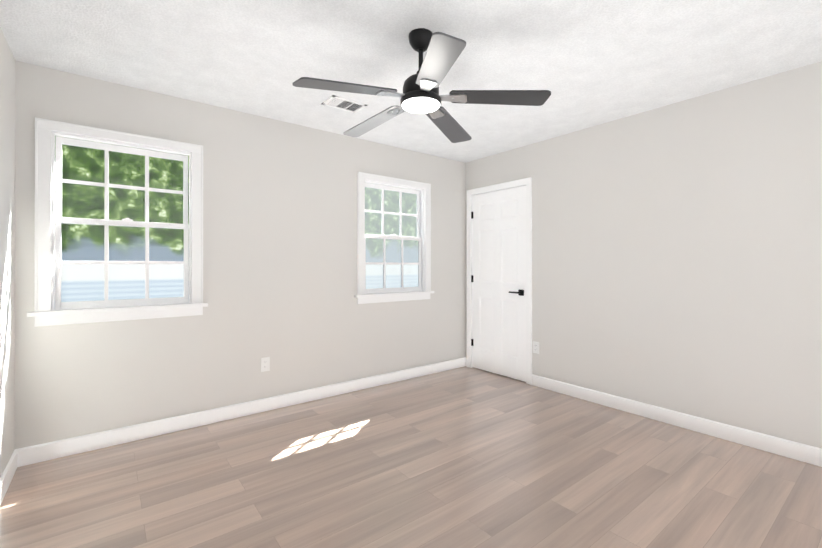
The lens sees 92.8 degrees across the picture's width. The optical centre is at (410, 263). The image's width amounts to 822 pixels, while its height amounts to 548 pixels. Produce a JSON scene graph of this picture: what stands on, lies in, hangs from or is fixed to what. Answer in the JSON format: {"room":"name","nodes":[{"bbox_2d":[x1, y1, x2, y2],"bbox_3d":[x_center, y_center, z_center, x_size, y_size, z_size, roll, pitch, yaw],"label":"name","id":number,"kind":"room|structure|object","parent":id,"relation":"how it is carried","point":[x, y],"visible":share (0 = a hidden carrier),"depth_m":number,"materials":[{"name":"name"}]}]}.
{"room":"empty bedroom","nodes":[
{"label":"empty bedroom","id":0,"kind":"room"},
{"bbox_2d":[0,27,15,476],"bbox_3d":[-1.306,-0.006,0.885,0.100,2.440,3.620,0,0,-38],"label":"wall","id":1,"kind":"structure","parent":0,"point":[7,240],"depth_m":2.17,"materials":[{"name":"beige paint"}]},
{"bbox_2d":[0,449,19,504],"bbox_3d":[-1.288,1.160,0.953,0.015,0.108,3.450,0,0,-38],"label":"baseboard","id":2,"kind":"structure","parent":1,"relation":"attached to","point":[14,462],"depth_m":2.15,"materials":[{"name":"white wood"}]},
{"bbox_2d":[14,61,465,449],"bbox_3d":[-0.890,0.001,3.562,4.037,2.440,0.100,0,0,-38],"label":"wall","id":3,"kind":"structure","parent":0,"point":[280,244],"depth_m":3.14,"materials":[{"name":"beige paint"}]},
{"bbox_2d":[27,117,207,326],"bbox_3d":[-1.958,-0.255,2.702,0.980,1.277,0.150,0,0,-38],"label":"window","id":4,"kind":"structure","parent":3,"relation":"in","point":[50,308],"depth_m":2.64,"materials":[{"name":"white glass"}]},
{"bbox_2d":[19,357,466,466],"bbox_3d":[-0.848,1.167,3.504,3.837,0.108,0.037,0,0,-38],"label":"baseboard","id":5,"kind":"structure","parent":3,"relation":"attached to","point":[34,454],"depth_m":2.97,"materials":[{"name":"white wood"}]},
{"bbox_2d":[261,357,269,371],"bbox_3d":[-1.208,0.833,3.245,0.070,0.115,0.007,0,0,-38],"label":"electrical outlet","id":6,"kind":"object","parent":3,"relation":"attached to","point":[265,363],"visible":1,"depth_m":3.24,"materials":[{"name":"white plastic"}]},
{"bbox_2d":[355,172,433,303],"bbox_3d":[-0.173,-0.251,4.087,0.980,1.277,0.150,0,0,-38],"label":"window","id":7,"kind":"structure","parent":3,"relation":"in","point":[422,215],"depth_m":4.09,"materials":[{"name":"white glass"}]},
{"bbox_2d":[0,366,821,547],"bbox_3d":[0.219,1.247,2.128,4.037,0.060,3.720,0,0,-38],"label":"floor","id":8,"kind":"structure","parent":0,"point":[465,457],"depth_m":2.18,"materials":[{"name":"wood"}]},
{"bbox_2d":[0,0,821,162],"bbox_3d":[0.219,-1.263,2.135,4.037,0.080,3.720,0,0,-38],"label":"ceiling","id":9,"kind":"structure","parent":0,"point":[589,63],"depth_m":2.26,"materials":[{"name":"paint"}]},
{"bbox_2d":[321,95,366,112],"bbox_3d":[-0.508,-1.216,2.988,0.290,0.008,0.190,0,0,-38],"label":"ceiling vent","id":10,"kind":"object","parent":9,"relation":"in","point":[341,103],"visible":1,"depth_m":2.98,"materials":[{"name":"white metal"}]},
{"bbox_2d":[292,28,550,142],"bbox_3d":[0.020,-1.027,2.118,1.258,0.392,1.243,0,0,-38],"label":"ceiling fan","id":11,"kind":"object","parent":9,"relation":"hanging from","point":[420,94],"visible":1,"depth_m":2.01,"materials":[{"name":"black metal"}]},
{"bbox_2d":[466,61,821,447],"bbox_3d":[1.813,0.006,3.304,0.120,2.450,3.620,0,0,-38],"label":"wall","id":12,"kind":"structure","parent":0,"point":[677,256],"depth_m":2.88,"materials":[{"name":"beige paint"}]},
{"bbox_2d":[471,186,525,381],"bbox_3d":[0.945,0.203,4.317,0.086,2.020,0.776,0,0,-38],"label":"door","id":13,"kind":"structure","parent":12,"relation":"in","point":[498,281],"depth_m":4.29,"materials":[{"name":"white paint"}]},
{"bbox_2d":[467,177,531,384],"bbox_3d":[0.992,0.173,4.343,0.142,2.100,0.894,0,0,-38],"label":"door frame","id":14,"kind":"structure","parent":12,"relation":"attached to","point":[527,182],"depth_m":4.00,"materials":[{"name":"white wood"}]},
{"bbox_2d":[533,341,538,353],"bbox_3d":[1.253,0.837,3.921,0.007,0.115,0.070,0,0,-38],"label":"electrical outlet","id":15,"kind":"object","parent":12,"relation":"attached to","point":[535,347],"visible":1,"depth_m":3.92,"materials":[{"name":"white plastic"}]},
{"bbox_2d":[532,374,821,466],"bbox_3d":[2.006,1.166,2.943,0.015,0.108,2.558,0,0,-38],"label":"baseboard","id":16,"kind":"structure","parent":12,"relation":"attached to","point":[809,454],"depth_m":2.85,"materials":[{"name":"white wood"}]},
{"label":"outside","id":17,"kind":"structure","parent":0,"visible":0},
{"bbox_2d":[55,136,417,301],"bbox_3d":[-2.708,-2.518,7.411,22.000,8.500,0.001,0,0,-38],"label":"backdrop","id":18,"kind":"structure","parent":17,"point":[93,237],"depth_m":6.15,"materials":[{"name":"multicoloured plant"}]}
]}

